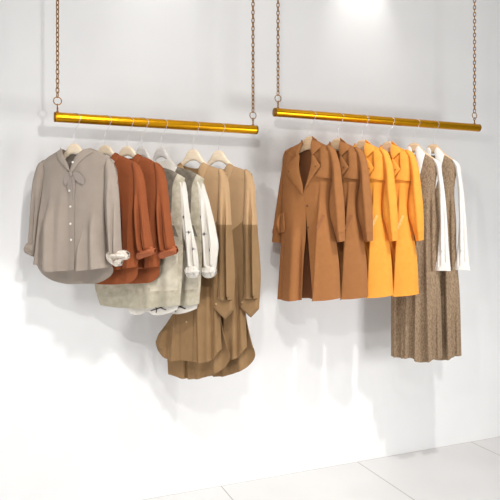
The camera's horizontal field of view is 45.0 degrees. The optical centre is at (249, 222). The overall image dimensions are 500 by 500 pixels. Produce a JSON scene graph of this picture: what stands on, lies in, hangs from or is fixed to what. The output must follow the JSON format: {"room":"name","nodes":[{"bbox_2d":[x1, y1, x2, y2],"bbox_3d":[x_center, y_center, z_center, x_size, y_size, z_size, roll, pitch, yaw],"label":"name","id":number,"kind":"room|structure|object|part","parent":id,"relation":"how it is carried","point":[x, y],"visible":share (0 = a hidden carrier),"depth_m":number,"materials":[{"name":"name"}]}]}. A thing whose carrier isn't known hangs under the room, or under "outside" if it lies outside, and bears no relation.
{"room":"clothing store","nodes":[
{"label":"clothing store","id":0,"kind":"room"},
{"bbox_2d":[94,158,200,314],"bbox_3d":[-0.627,0.080,3.465,0.735,0.902,0.075,0,0,20],"label":"shirt","id":1,"kind":"object","parent":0,"point":[161,296],"visible":0.41,"depth_m":3.39,"materials":[{"name":"white fabric"}]},
{"bbox_2d":[0,0,499,499],"bbox_3d":[0.371,-0.145,4.332,10.000,4.000,0.120,0,0,-22],"label":"wall","id":2,"kind":"structure","parent":0,"point":[91,408],"depth_m":4.08,"materials":[{"name":"white paint"}]},
{"bbox_2d":[144,437,499,499],"bbox_3d":[1.350,1.805,1.966,10.000,0.100,5.000,0,0,-22],"label":"floor","id":3,"kind":"structure","parent":0,"point":[468,470],"depth_m":4.10,"materials":[{"name":"tile"}]},
{"bbox_3d":[1.327,-2.195,2.022,10.000,0.100,5.120,0,0,-22],"label":"ceiling","id":4,"kind":"structure","parent":0,"visible":0},
{"bbox_2d":[53,0,61,104],"bbox_3d":[-1.052,-1.397,3.299,0.044,1.508,0.022,0,0,1],"label":"chain","id":5,"kind":"object","parent":4,"relation":"hanging from","point":[57,9],"visible":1,"depth_m":3.29,"materials":[{"name":"gold metal"}]},
{"bbox_2d":[54,103,258,133],"bbox_3d":[-0.512,-0.602,3.522,1.205,0.102,0.055,0,0,-22],"label":"rail","id":6,"kind":"object","parent":5,"relation":"hanging from","point":[58,116],"visible":1,"depth_m":3.48,"materials":[{"name":"gold metal"}]},
{"bbox_2d":[63,113,81,158],"bbox_3d":[-0.971,-0.444,3.331,0.338,0.328,0.015,0,0,19],"label":"clothes hanger","id":7,"kind":"object","parent":6,"relation":"hanging from","point":[73,148],"visible":0.43,"depth_m":3.33,"materials":[{"name":"brown wood"}]},
{"bbox_2d":[23,148,129,283],"bbox_3d":[-0.961,-0.038,3.294,0.678,0.758,0.146,0,0,20],"label":"shirt","id":8,"kind":"object","parent":7,"relation":"hanging from","point":[74,235],"visible":1,"depth_m":3.27,"materials":[{"name":"beige fabric"}]},
{"bbox_2d":[98,115,113,156],"bbox_3d":[-0.816,-0.444,3.396,0.338,0.328,0.015,0,0,19],"label":"clothes hanger","id":9,"kind":"object","parent":6,"relation":"hanging from","point":[105,149],"visible":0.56,"depth_m":3.38,"materials":[{"name":"brown wood"}]},
{"bbox_2d":[95,153,155,284],"bbox_3d":[-0.823,-0.022,3.377,0.656,0.739,0.081,0,0,21],"label":"shirt","id":10,"kind":"object","parent":9,"relation":"hanging from","point":[136,237],"visible":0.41,"depth_m":3.31,"materials":[{"name":"fabric"}]},
{"bbox_2d":[119,116,135,157],"bbox_3d":[-0.702,-0.444,3.443,0.338,0.328,0.015,0,0,19],"label":"clothes hanger","id":11,"kind":"object","parent":6,"relation":"hanging from","point":[126,150],"visible":0.5,"depth_m":3.44,"materials":[{"name":"brown wood"}]},
{"bbox_2d":[128,154,177,283],"bbox_3d":[-0.709,-0.022,3.424,0.656,0.739,0.081,0,0,21],"label":"shirt","id":12,"kind":"object","parent":11,"relation":"hanging from","point":[156,184],"visible":0.34,"depth_m":3.35,"materials":[{"name":"fabric"}]},
{"bbox_2d":[136,117,149,157],"bbox_3d":[-0.623,-0.444,3.476,0.210,0.328,0.015,0,0,19],"label":"clothes hanger","id":13,"kind":"object","parent":6,"relation":"hanging from","point":[142,151],"visible":0.48,"depth_m":3.47,"materials":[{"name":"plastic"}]},
{"bbox_3d":[-0.512,-0.578,3.522,1.187,0.054,0.054,0,0,-23],"label":"rod","id":14,"kind":"part","parent":6,"relation":"part of","materials":[{"name":"gold metal"}]},
{"bbox_2d":[153,119,169,160],"bbox_3d":[-0.519,-0.444,3.519,0.210,0.328,0.015,0,0,19],"label":"clothes hanger","id":15,"kind":"object","parent":6,"relation":"hanging from","point":[160,152],"visible":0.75,"depth_m":3.51,"materials":[{"name":"plastic"}]},
{"bbox_2d":[153,159,218,313],"bbox_3d":[-0.522,0.080,3.508,0.717,0.902,0.074,0,0,19],"label":"shirt","id":16,"kind":"object","parent":15,"relation":"hanging from","point":[201,216],"visible":0.3,"depth_m":3.43,"materials":[{"name":"white fabric"}]},
{"bbox_2d":[181,121,207,165],"bbox_3d":[-0.339,-0.444,3.593,0.288,0.329,0.015,0,0,19],"label":"clothes hanger","id":17,"kind":"object","parent":6,"relation":"hanging from","point":[193,154],"visible":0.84,"depth_m":3.59,"materials":[{"name":"brown wood"}]},
{"bbox_2d":[156,162,234,378],"bbox_3d":[-0.329,0.290,3.574,0.527,1.301,0.128,0,0,24],"label":"dress","id":18,"kind":"object","parent":17,"relation":"hanging from","point":[193,345],"visible":0.53,"depth_m":3.52,"materials":[{"name":"fabric"}]},
{"bbox_2d":[207,123,231,165],"bbox_3d":[-0.191,-0.444,3.655,0.288,0.329,0.015,0,0,19],"label":"clothes hanger","id":19,"kind":"object","parent":6,"relation":"hanging from","point":[217,156],"visible":0.7,"depth_m":3.65,"materials":[{"name":"brown wood"}]},
{"bbox_2d":[210,164,260,376],"bbox_3d":[-0.181,0.290,3.635,0.527,1.301,0.128,0,0,24],"label":"dress","id":20,"kind":"object","parent":19,"relation":"hanging from","point":[241,182],"visible":0.43,"depth_m":3.57,"materials":[{"name":"fabric"}]},
{"bbox_2d":[249,0,255,118],"bbox_3d":[0.018,-1.397,3.742,0.044,1.508,0.022,0,0,1],"label":"chain","id":21,"kind":"object","parent":4,"relation":"hanging from","point":[252,0],"visible":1,"depth_m":3.74,"materials":[{"name":"gold metal"}]},
{"bbox_2d":[275,0,280,101],"bbox_3d":[0.176,-1.453,3.807,0.044,1.383,0.022,0,0,1],"label":"chain","id":22,"kind":"object","parent":4,"relation":"hanging from","point":[277,0],"visible":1,"depth_m":3.80,"materials":[{"name":"gold metal"}]},
{"bbox_2d":[272,101,481,131],"bbox_3d":[0.915,-0.721,4.113,1.657,0.102,0.055,0,0,-22],"label":"rail","id":23,"kind":"object","parent":22,"relation":"hanging from","point":[277,112],"visible":1,"depth_m":4.05,"materials":[{"name":"gold metal"}]},
{"bbox_2d":[299,110,315,153],"bbox_3d":[0.387,-0.563,3.894,0.338,0.328,0.015,0,0,22],"label":"clothes hanger","id":24,"kind":"object","parent":23,"relation":"hanging from","point":[306,144],"visible":0.4,"depth_m":3.90,"materials":[{"name":"brown wood"}]},
{"bbox_2d":[272,136,344,300],"bbox_3d":[0.362,-0.026,3.875,0.503,1.057,0.132,0,0,22],"label":"coat","id":25,"kind":"object","parent":24,"relation":"hanging from","point":[309,220],"visible":1,"depth_m":3.84,"materials":[{"name":"brown fabric"}]},
{"bbox_3d":[0.263,-0.012,3.900,0.212,1.029,0.083,0,0,23],"label":"panel","id":26,"kind":"part","parent":25,"relation":"part of","materials":[{"name":"brown fabric"}]},
{"bbox_3d":[0.451,-0.023,3.821,0.228,1.031,0.096,0,0,23],"label":"panel","id":27,"kind":"part","parent":25,"relation":"part of","materials":[{"name":"brown fabric"}]},
{"bbox_2d":[331,112,343,150],"bbox_3d":[0.577,-0.563,3.973,0.338,0.328,0.015,0,0,22],"label":"clothes hanger","id":28,"kind":"object","parent":23,"relation":"hanging from","point":[335,143],"visible":0.32,"depth_m":3.97,"materials":[{"name":"brown wood"}]},
{"bbox_2d":[310,138,372,299],"bbox_3d":[0.553,-0.026,3.954,0.503,1.057,0.132,0,0,22],"label":"coat","id":29,"kind":"object","parent":28,"relation":"hanging from","point":[353,162],"visible":0.43,"depth_m":3.87,"materials":[{"name":"brown fabric"}]},
{"bbox_3d":[0.641,-0.023,3.900,0.228,1.031,0.096,0,0,23],"label":"panel","id":30,"kind":"part","parent":29,"relation":"part of","materials":[{"name":"brown fabric"}]},
{"bbox_2d":[356,114,368,151],"bbox_3d":[0.755,-0.563,4.047,0.338,0.328,0.015,0,0,22],"label":"clothes hanger","id":31,"kind":"object","parent":23,"relation":"hanging from","point":[360,144],"visible":0.31,"depth_m":4.04,"materials":[{"name":"brown wood"}]},
{"bbox_2d":[353,139,397,297],"bbox_3d":[0.731,-0.026,4.028,0.503,1.057,0.132,0,0,22],"label":"coat","id":32,"kind":"object","parent":31,"relation":"hanging from","point":[380,167],"visible":0.4,"depth_m":3.94,"materials":[{"name":"orange fabric"}]},
{"bbox_3d":[0.820,-0.023,3.974,0.228,1.031,0.096,0,0,23],"label":"panel","id":33,"kind":"part","parent":32,"relation":"part of","materials":[{"name":"orange fabric"}]},
{"bbox_2d":[382,117,394,153],"bbox_3d":[0.947,-0.563,4.126,0.338,0.328,0.015,0,0,22],"label":"clothes hanger","id":34,"kind":"object","parent":23,"relation":"hanging from","point":[386,146],"visible":0.25,"depth_m":4.12,"materials":[{"name":"brown wood"}]},
{"bbox_2d":[379,141,423,296],"bbox_3d":[0.922,-0.026,4.107,0.503,1.057,0.132,0,0,22],"label":"coat","id":35,"kind":"object","parent":34,"relation":"hanging from","point":[404,162],"visible":0.46,"depth_m":4.02,"materials":[{"name":"orange fabric"}]},
{"bbox_3d":[1.011,-0.023,4.053,0.228,1.031,0.096,0,0,23],"label":"panel","id":36,"kind":"part","parent":35,"relation":"part of","materials":[{"name":"orange fabric"}]},
{"bbox_2d":[409,119,434,158],"bbox_3d":[1.142,-0.563,4.207,0.338,0.328,0.015,0,0,22],"label":"clothes hanger","id":37,"kind":"object","parent":23,"relation":"hanging from","point":[413,146],"visible":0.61,"depth_m":4.20,"materials":[{"name":"brown wood"}]},
{"bbox_2d":[391,146,450,362],"bbox_3d":[1.145,0.212,4.171,0.462,1.486,0.129,0,0,22],"label":"dress","id":38,"kind":"object","parent":37,"relation":"hanging from","point":[416,321],"visible":0.56,"depth_m":4.13,"materials":[{"name":"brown fabric"}]},
{"bbox_2d":[426,120,451,158],"bbox_3d":[1.295,-0.563,4.270,0.338,0.328,0.015,0,0,22],"label":"clothes hanger","id":39,"kind":"object","parent":23,"relation":"hanging from","point":[432,147],"visible":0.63,"depth_m":4.26,"materials":[{"name":"brown wood"}]},
{"bbox_2d":[425,147,469,359],"bbox_3d":[1.298,0.212,4.234,0.462,1.486,0.129,0,0,22],"label":"dress","id":40,"kind":"object","parent":39,"relation":"hanging from","point":[451,169],"visible":0.44,"depth_m":4.18,"materials":[{"name":"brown fabric"}]},
{"bbox_2d":[472,0,476,118],"bbox_3d":[1.641,-1.453,4.414,0.044,1.383,0.022,0,0,1],"label":"chain","id":41,"kind":"object","parent":4,"relation":"hanging from","point":[474,2],"visible":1,"depth_m":4.41,"materials":[{"name":"gold metal"}]}
]}

